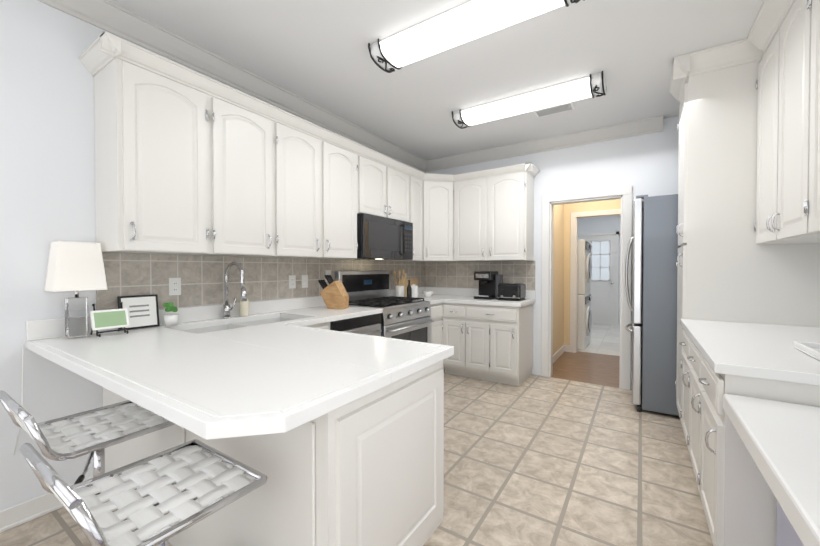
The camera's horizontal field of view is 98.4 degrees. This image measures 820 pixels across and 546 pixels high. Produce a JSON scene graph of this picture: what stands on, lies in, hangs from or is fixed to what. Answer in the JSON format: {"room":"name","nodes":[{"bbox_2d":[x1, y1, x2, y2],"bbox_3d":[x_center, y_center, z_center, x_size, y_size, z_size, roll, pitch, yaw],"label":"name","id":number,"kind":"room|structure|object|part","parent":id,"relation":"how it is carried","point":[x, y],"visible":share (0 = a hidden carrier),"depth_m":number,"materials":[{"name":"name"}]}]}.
{"room":"kitchen","nodes":[
{"label":"kitchen","id":0,"kind":"room"},
{"bbox_2d":[0,0,424,510],"bbox_3d":[-1.888,-0.136,1.945,0.100,2.770,7.760,0,1,33],"label":"wall","id":1,"kind":"structure","parent":0,"point":[47,164],"depth_m":1.82,"materials":[{"name":"white paint"}]},
{"bbox_2d":[0,476,92,532],"bbox_3d":[-2.833,1.219,0.400,0.026,0.100,3.911,0,1,33],"label":"baseboard","id":2,"kind":"structure","parent":1,"relation":"attached to","point":[25,511],"depth_m":1.79,"materials":[{"name":"white wood"}]},
{"bbox_2d":[90,36,213,254],"bbox_3d":[-1.514,-0.653,2.100,0.348,1.064,0.460,0,1,33],"label":"upper cabinet","id":3,"kind":"object","parent":1,"relation":"attached to","point":[188,161],"depth_m":1.96,"materials":[{"name":"white paint"}]},
{"bbox_2d":[37,0,428,171],"bbox_3d":[-1.810,-1.457,1.865,0.100,0.125,7.540,0,1,33],"label":"crown molding","id":4,"kind":"structure","parent":1,"relation":"attached to","point":[117,20],"depth_m":2.49,"materials":[{"name":"white paint"}]},
{"bbox_2d":[214,80,277,256],"bbox_3d":[-1.262,-0.658,2.485,0.348,1.064,0.460,0,1,33],"label":"upper cabinet","id":5,"kind":"object","parent":1,"relation":"attached to","point":[245,127],"depth_m":2.39,"materials":[{"name":"white paint"}]},
{"bbox_2d":[96,252,423,310],"bbox_3d":[-0.784,0.040,3.536,0.008,0.354,3.648,0,1,33],"label":"tile backsplash","id":6,"kind":"structure","parent":1,"relation":"attached to","point":[202,277],"depth_m":2.57,"materials":[{"name":"beige tile"}]},
{"bbox_2d":[169,278,180,295],"bbox_3d":[-1.554,0.089,2.339,0.008,0.116,0.072,0,1,33],"label":"electrical outlet plate","id":7,"kind":"object","parent":6,"relation":"attached to","point":[174,286],"visible":1,"depth_m":2.33,"materials":[{"name":"white plastic"}]},
{"bbox_2d":[289,275,295,288],"bbox_3d":[-1.040,0.079,3.126,0.008,0.116,0.072,0,1,33],"label":"electrical outlet plate","id":8,"kind":"object","parent":6,"relation":"attached to","point":[292,281],"visible":1,"depth_m":3.12,"materials":[{"name":"white plastic"}]},
{"bbox_2d":[302,275,307,287],"bbox_3d":[-0.962,0.077,3.242,0.012,0.116,0.072,0,1,33],"label":"switch plate","id":9,"kind":"object","parent":6,"relation":"attached to","point":[304,281],"visible":1,"depth_m":3.24,"materials":[{"name":"white plastic"}]},
{"bbox_2d":[325,270,330,281],"bbox_3d":[-0.805,0.029,3.486,0.008,0.116,0.072,0,1,33],"label":"electrical outlet plate","id":10,"kind":"object","parent":6,"relation":"attached to","point":[327,272],"visible":0.38,"depth_m":3.47,"materials":[{"name":"white plastic"}]},
{"bbox_2d":[278,108,325,258],"bbox_3d":[-1.011,-0.663,2.870,0.348,1.064,0.460,0,1,33],"label":"upper cabinet","id":11,"kind":"object","parent":1,"relation":"attached to","point":[301,144],"depth_m":2.79,"materials":[{"name":"white paint"}]},
{"bbox_2d":[326,131,361,258],"bbox_3d":[-0.760,-0.668,3.255,0.348,1.064,0.460,0,1,33],"label":"upper cabinet","id":12,"kind":"object","parent":1,"relation":"attached to","point":[343,156],"depth_m":3.17,"materials":[{"name":"white paint"}]},
{"bbox_2d":[362,147,389,217],"bbox_3d":[-0.512,-0.890,3.631,0.348,0.629,0.445,0,1,33],"label":"upper cabinet","id":13,"kind":"object","parent":1,"relation":"attached to","point":[375,167],"depth_m":3.57,"materials":[{"name":"white paint"}]},
{"bbox_2d":[355,213,412,259],"bbox_3d":[-0.351,-0.360,3.799,0.434,0.429,0.870,0,1,33],"label":"over-the-range microwave","id":14,"kind":"object","parent":13,"relation":"attached to","point":[380,238],"visible":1,"depth_m":3.60,"materials":[{"name":"black metal"}]},
{"bbox_2d":[390,159,409,221],"bbox_3d":[-0.269,-0.895,4.004,0.348,0.629,0.445,0,1,33],"label":"upper cabinet","id":15,"kind":"object","parent":1,"relation":"attached to","point":[399,173],"depth_m":3.92,"materials":[{"name":"white paint"}]},
{"bbox_2d":[386,167,421,261],"bbox_3d":[-0.065,-0.681,4.319,0.348,1.064,0.301,0,1,33],"label":"upper cabinet","id":16,"kind":"object","parent":1,"relation":"attached to","point":[415,176],"depth_m":4.22,"materials":[{"name":"white paint"}]},
{"bbox_2d":[422,172,453,261],"bbox_3d":[0.351,-0.685,4.383,0.265,1.059,0.265,0,1,33],"label":"upper cabinet","id":17,"kind":"object","parent":1,"relation":"attached to","point":[437,189],"depth_m":4.38,"materials":[{"name":"white paint"}]},
{"bbox_2d":[0,323,712,545],"bbox_3d":[0.962,1.286,2.963,3.780,0.100,12.550,0,1,33],"label":"floor","id":18,"kind":"structure","parent":0,"point":[534,460],"depth_m":2.24,"materials":[{"name":"tile"}]},
{"bbox_2d":[0,390,174,545],"bbox_3d":[-1.200,0.841,1.365,0.422,0.831,0.460,0,1,33],"label":"bar stool","id":19,"kind":"object","parent":18,"relation":"on","point":[69,437],"visible":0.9,"depth_m":1.31,"materials":[{"name":"silver metal"}]},
{"bbox_2d":[19,439,267,545],"bbox_3d":[-0.689,0.846,0.977,0.422,0.831,0.460,0,1,33],"label":"bar stool","id":20,"kind":"object","parent":18,"relation":"on","point":[155,507],"visible":1,"depth_m":0.94,"materials":[{"name":"silver metal"}]},
{"bbox_2d":[103,388,186,545],"bbox_3d":[-1.156,0.814,2.062,1.009,0.868,0.735,0,1,33],"label":"base cabinet","id":21,"kind":"object","parent":18,"relation":"on","point":[127,452],"depth_m":1.73,"materials":[{"name":"white paint"}]},
{"bbox_2d":[26,296,382,363],"bbox_3d":[-1.092,0.383,2.501,0.630,0.302,2.125,0,1,33],"label":"countertop","id":22,"kind":"structure","parent":21,"relation":"on","point":[195,320],"depth_m":2.39,"materials":[{"name":"white stone"}]},
{"bbox_2d":[13,241,106,454],"bbox_3d":[-1.799,0.366,1.828,0.160,1.050,0.330,0,1,33],"label":"table lamp","id":23,"kind":"object","parent":22,"relation":"on","point":[76,267],"depth_m":1.83,"materials":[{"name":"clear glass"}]},
{"bbox_3d":[-1.880,0.609,1.786,0.049,0.565,0.167,0,1,33],"label":"lamp cord","id":24,"kind":"part","parent":23,"relation":"part of","materials":[{"name":"white plastic"}]},
{"bbox_2d":[90,302,129,336],"bbox_3d":[-1.643,0.249,1.933,0.135,0.172,0.160,0,1,33],"label":"framed picture","id":25,"kind":"object","parent":22,"relation":"on","point":[109,319],"visible":0.94,"depth_m":1.92,"materials":[{"name":"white paper"}]},
{"bbox_2d":[117,294,159,330],"bbox_3d":[-1.637,0.235,2.138,0.040,0.200,0.200,0,1,33],"label":"framed print","id":26,"kind":"object","parent":22,"relation":"on","point":[143,311],"visible":0.94,"depth_m":2.14,"materials":[{"name":"black"}]},
{"bbox_2d":[163,302,177,325],"bbox_3d":[-1.514,0.259,2.247,0.082,0.150,0.084,0,1,33],"label":"potted plant","id":27,"kind":"object","parent":22,"relation":"on","point":[170,319],"visible":1,"depth_m":2.22,"materials":[{"name":"white ceramic"}]},
{"bbox_2d":[222,262,246,318],"bbox_3d":[-1.242,0.125,2.537,0.268,0.410,0.092,0,1,33],"label":"faucet","id":28,"kind":"object","parent":22,"relation":"on","point":[227,308],"visible":1,"depth_m":2.56,"materials":[{"name":"silver metal"}]},
{"bbox_2d":[239,292,248,316],"bbox_3d":[-1.258,0.235,2.685,0.069,0.186,0.066,0,1,33],"label":"soap bottle","id":29,"kind":"object","parent":22,"relation":"on","point":[243,308],"visible":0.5,"depth_m":2.66,"materials":[{"name":"beige"}]},
{"bbox_2d":[318,275,348,308],"bbox_3d":[-0.708,0.168,3.240,0.263,0.305,0.120,0,1,18],"label":"knife block","id":30,"kind":"object","parent":22,"relation":"on","point":[334,295],"visible":1,"depth_m":3.18,"materials":[{"name":"brown wood"}]},
{"bbox_2d":[58,319,453,439],"bbox_3d":[-0.601,0.362,1.548,1.234,0.043,1.065,0,1,33],"label":"countertop","id":31,"kind":"structure","parent":21,"relation":"on","point":[207,372],"depth_m":1.26,"materials":[{"name":"white stone"}]},
{"bbox_2d":[183,360,443,545],"bbox_3d":[-0.377,0.820,1.565,0.839,0.868,0.755,0,1,33],"label":"base cabinet","id":32,"kind":"object","parent":18,"relation":"on","point":[367,470],"depth_m":1.21,"materials":[{"name":"white paint"}]},
{"bbox_2d":[330,314,381,336],"bbox_3d":[-0.652,0.800,3.109,0.651,0.868,0.596,0,1,33],"label":"dishwasher","id":33,"kind":"object","parent":18,"relation":"on","point":[368,325],"visible":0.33,"depth_m":2.98,"materials":[{"name":"grey metal"}]},
{"bbox_2d":[335,270,434,342],"bbox_3d":[-0.230,0.601,3.733,0.691,1.250,0.866,0,1,33],"label":"range","id":34,"kind":"object","parent":18,"relation":"on","point":[406,318],"visible":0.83,"depth_m":3.68,"materials":[{"name":"grey metal"}]},
{"bbox_2d":[429,302,443,367],"bbox_3d":[0.052,0.785,4.266,0.621,0.868,0.323,0,1,33],"label":"base cabinet","id":35,"kind":"object","parent":18,"relation":"on","point":[437,310],"depth_m":4.13,"materials":[{"name":"white paint"}]},
{"bbox_2d":[444,303,463,375],"bbox_3d":[0.671,0.784,4.403,0.313,0.868,0.621,0,1,33],"label":"base cabinet","id":36,"kind":"object","parent":18,"relation":"on","point":[453,312],"depth_m":4.14,"materials":[{"name":"white paint"}]},
{"bbox_2d":[391,287,441,304],"bbox_3d":[0.041,0.280,4.235,0.630,0.140,0.271,0,1,33],"label":"countertop","id":37,"kind":"structure","parent":36,"relation":"on","point":[436,297],"depth_m":4.59,"materials":[{"name":"white stone"}]},
{"bbox_2d":[393,269,405,296],"bbox_3d":[-0.124,0.128,4.312,0.157,0.358,0.123,0,1,33],"label":"utensil crock","id":38,"kind":"object","parent":37,"relation":"on","point":[399,290],"visible":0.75,"depth_m":4.28,"materials":[{"name":"white ceramic"}]},
{"bbox_2d":[407,280,411,296],"bbox_3d":[-0.010,0.196,4.187,0.060,0.225,0.058,0,1,33],"label":"oil bottle","id":39,"kind":"object","parent":37,"relation":"on","point":[409,291],"visible":0.81,"depth_m":4.17,"materials":[{"name":"grey glass"}]},
{"bbox_2d":[411,284,417,297],"bbox_3d":[0.047,0.222,4.329,0.104,0.170,0.102,0,1,33],"label":"canister","id":40,"kind":"object","parent":37,"relation":"on","point":[414,287],"visible":0.73,"depth_m":4.28,"materials":[{"name":"white ceramic"}]},
{"bbox_2d":[434,287,535,306],"bbox_3d":[0.676,0.278,4.373,1.543,0.140,0.655,0,1,33],"label":"countertop","id":41,"kind":"structure","parent":36,"relation":"on","point":[449,295],"depth_m":4.22,"materials":[{"name":"white stone"}]},
{"bbox_2d":[398,277,407,295],"bbox_3d":[-0.082,0.176,4.544,0.020,0.250,0.250,0,1,33],"label":"wooden utensils","id":42,"kind":"object","parent":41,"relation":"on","point":[405,286],"visible":0.33,"depth_m":4.56,"materials":[{"name":"beige wood"}]},
{"bbox_2d":[410,277,417,285],"bbox_3d":[0.053,0.182,4.779,0.008,0.238,0.200,0,1,33],"label":"wood board","id":43,"kind":"object","parent":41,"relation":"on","point":[414,281],"visible":0.4,"depth_m":4.78,"materials":[{"name":"beige wood"}]},
{"bbox_2d":[423,291,432,296],"bbox_3d":[0.228,0.269,4.498,0.140,0.070,0.138,0,1,33],"label":"bowl","id":44,"kind":"object","parent":41,"relation":"on","point":[427,293],"visible":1,"depth_m":4.46,"materials":[{"name":"white ceramic"}]},
{"bbox_2d":[474,271,502,299],"bbox_3d":[0.940,0.143,4.233,0.280,0.330,0.262,0,1,33],"label":"coffee maker","id":45,"kind":"object","parent":41,"relation":"on","point":[490,282],"visible":0.92,"depth_m":4.17,"materials":[{"name":"black plastic"}]},
{"bbox_2d":[497,283,525,300],"bbox_3d":[1.170,0.216,4.074,0.260,0.187,0.280,0,1,33],"label":"toaster","id":46,"kind":"object","parent":41,"relation":"on","point":[511,292],"visible":1,"depth_m":3.98,"materials":[{"name":"black"}]},
{"bbox_2d":[464,303,532,385],"bbox_3d":[1.057,0.787,4.152,0.607,0.868,0.621,0,1,33],"label":"base cabinet","id":47,"kind":"object","parent":18,"relation":"on","point":[492,343],"depth_m":3.91,"materials":[{"name":"white paint"}]},
{"bbox_2d":[577,239,591,349],"bbox_3d":[2.652,0.335,5.980,0.720,1.725,0.750,0,1,33],"label":"dryer","id":48,"kind":"object","parent":18,"relation":"on","point":[584,294],"visible":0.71,"depth_m":5.54,"materials":[{"name":"white plastic"}]},
{"bbox_2d":[625,194,680,415],"bbox_3d":[2.560,0.272,3.310,0.937,1.920,0.900,0,1,33],"label":"refrigerator","id":49,"kind":"object","parent":18,"relation":"on","point":[654,308],"visible":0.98,"depth_m":3.06,"materials":[{"name":"grey metal"}]},
{"bbox_2d":[679,329,686,443],"bbox_3d":[2.146,0.812,2.169,0.730,0.868,0.472,0,1,33],"label":"base cabinet","id":50,"kind":"object","parent":18,"relation":"on","point":[683,412],"depth_m":2.42,"materials":[{"name":"white paint"}]},
{"bbox_2d":[680,319,819,385],"bbox_3d":[1.878,0.311,1.762,0.742,0.140,1.434,0,1,33],"label":"countertop","id":51,"kind":"structure","parent":50,"relation":"on","point":[763,351],"depth_m":1.61,"materials":[{"name":"white stone"}]},
{"bbox_2d":[794,341,819,360],"bbox_3d":[1.767,0.329,1.331,0.340,0.033,0.450,0,1,33],"label":"serving tray","id":52,"kind":"object","parent":51,"relation":"on","point":[811,349],"visible":1,"depth_m":1.53,"materials":[{"name":"white ceramic"}]},
{"bbox_2d":[687,334,694,473],"bbox_3d":[1.888,0.817,1.773,0.730,0.868,0.472,0,1,33],"label":"base cabinet","id":53,"kind":"object","parent":18,"relation":"on","point":[690,345],"depth_m":2.11,"materials":[{"name":"white paint"}]},
{"bbox_2d":[669,38,819,423],"bbox_3d":[2.355,-0.142,2.537,0.797,2.768,0.570,0,1,33],"label":"pantry cabinet","id":54,"kind":"object","parent":18,"relation":"on","point":[728,268],"visible":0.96,"depth_m":2.42,"materials":[{"name":"white paint"}]},
{"bbox_2d":[695,346,819,545],"bbox_3d":[1.631,0.822,1.379,0.730,0.868,0.470,0,1,33],"label":"base cabinet","id":55,"kind":"object","parent":18,"relation":"on","point":[738,500],"depth_m":1.36,"materials":[{"name":"white paint"}]},
{"bbox_2d":[723,394,819,545],"bbox_3d":[1.041,0.868,0.464,0.717,0.800,1.660,0,1,33],"label":"desk unit","id":56,"kind":"object","parent":18,"relation":"on","point":[781,441],"visible":0.87,"depth_m":0.96,"materials":[{"name":"white"}]},
{"bbox_2d":[109,0,763,160],"bbox_3d":[-0.266,-1.559,1.047,3.780,0.100,8.060,0,1,33],"label":"ceiling","id":57,"kind":"structure","parent":0,"point":[316,52],"depth_m":2.48,"materials":[{"name":"white paint"}]},
{"bbox_2d":[368,0,584,72],"bbox_3d":[0.331,-1.468,2.116,1.275,0.106,0.285,0,1,33],"label":"fluorescent light fixture","id":58,"kind":"object","parent":57,"relation":"attached to","point":[467,21],"visible":1,"depth_m":2.10,"materials":[{"name":"white plastic"}]},
{"bbox_2d":[452,71,605,128],"bbox_3d":[1.004,-1.481,3.133,1.270,0.106,0.285,0,1,33],"label":"fluorescent light fixture","id":59,"kind":"object","parent":57,"relation":"attached to","point":[592,86],"visible":1,"depth_m":3.01,"materials":[{"name":"white plastic"}]},
{"bbox_2d":[533,102,574,116],"bbox_3d":[1.352,-1.532,3.323,0.340,0.010,0.170,0,1,33],"label":"ceiling vent","id":60,"kind":"object","parent":57,"relation":"in","point":[554,109],"visible":0.94,"depth_m":3.31,"materials":[{"name":"white metal"}]},
{"bbox_2d":[425,116,678,389],"bbox_3d":[1.823,-0.166,4.264,3.580,2.770,0.420,0,1,33],"label":"wall","id":61,"kind":"structure","parent":0,"point":[646,164],"depth_m":3.86,"materials":[{"name":"white paint"}]},
{"bbox_2d":[454,169,489,261],"bbox_3d":[0.820,-0.683,4.451,0.450,1.064,0.347,0,1,33],"label":"upper cabinet","id":62,"kind":"object","parent":61,"relation":"attached to","point":[471,189],"depth_m":4.29,"materials":[{"name":"white paint"}]},
{"bbox_2d":[424,261,534,289],"bbox_3d":[0.864,0.026,4.634,1.508,0.354,0.008,0,1,33],"label":"tile backsplash","id":63,"kind":"structure","parent":61,"relation":"attached to","point":[436,274],"depth_m":4.67,"materials":[{"name":"beige tile"}]},
{"bbox_2d":[486,163,533,260],"bbox_3d":[1.197,-0.680,4.205,0.450,1.064,0.347,0,1,33],"label":"upper cabinet","id":64,"kind":"object","parent":61,"relation":"attached to","point":[510,213],"depth_m":4.06,"materials":[{"name":"white paint"}]},
{"bbox_2d":[429,115,663,171],"bbox_3d":[1.392,-1.488,4.217,2.651,0.125,0.100,0,1,33],"label":"crown molding","id":65,"kind":"structure","parent":61,"relation":"attached to","point":[653,124],"depth_m":4.03,"materials":[{"name":"white paint"}]},
{"bbox_2d":[541,186,631,389],"bbox_3d":[2.334,0.150,4.553,0.905,2.132,1.502,0,1,33],"label":"door frame","id":66,"kind":"structure","parent":61,"relation":"attached to","point":[623,194],"depth_m":4.13,"materials":[{"name":"white wood"}]},
{"bbox_2d":[553,199,620,354],"bbox_3d":[2.370,-0.221,4.682,1.020,2.870,1.480,0,1,33],"label":"wall","id":67,"kind":"structure","parent":0,"point":[561,268],"depth_m":5.22,"materials":[{"name":"beige paint"}]},
{"bbox_2d":[578,215,620,324],"bbox_3d":[4.010,-0.245,6.525,2.630,2.870,3.420,0,1,33],"label":"wall","id":68,"kind":"structure","parent":0,"point":[599,224],"depth_m":8.15,"materials":[{"name":"white paint"}]},
{"bbox_2d":[578,232,618,324],"bbox_3d":[4.300,0.119,8.192,0.920,2.100,0.117,0,1,33],"label":"exterior door","id":69,"kind":"structure","parent":68,"relation":"in","point":[604,301],"depth_m":8.09,"materials":[{"name":"white"}]},
{"bbox_3d":[1.275,-0.112,0.059,0.100,2.770,8.060,0,1,33],"label":"wall","id":70,"kind":"structure","parent":0,"visible":0},
{"bbox_2d":[754,4,819,244],"bbox_3d":[2.316,-0.852,2.057,0.348,1.336,0.437,0,1,33],"label":"upper cabinet","id":71,"kind":"object","parent":70,"relation":"attached to","point":[765,83],"depth_m":2.17,"materials":[{"name":"white paint"}]},
{"bbox_2d":[771,0,819,243],"bbox_3d":[2.077,-0.847,1.691,0.348,1.336,0.438,0,1,33],"label":"upper cabinet","id":72,"kind":"object","parent":70,"relation":"attached to","point":[784,35],"depth_m":1.84,"materials":[{"name":"white paint"}]},
{"bbox_2d":[803,0,819,235],"bbox_3d":[1.837,-0.842,1.324,0.348,1.336,0.438,0,1,33],"label":"upper cabinet","id":73,"kind":"object","parent":70,"relation":"attached to","point":[811,8],"depth_m":1.58,"materials":[{"name":"white paint"}]}
]}

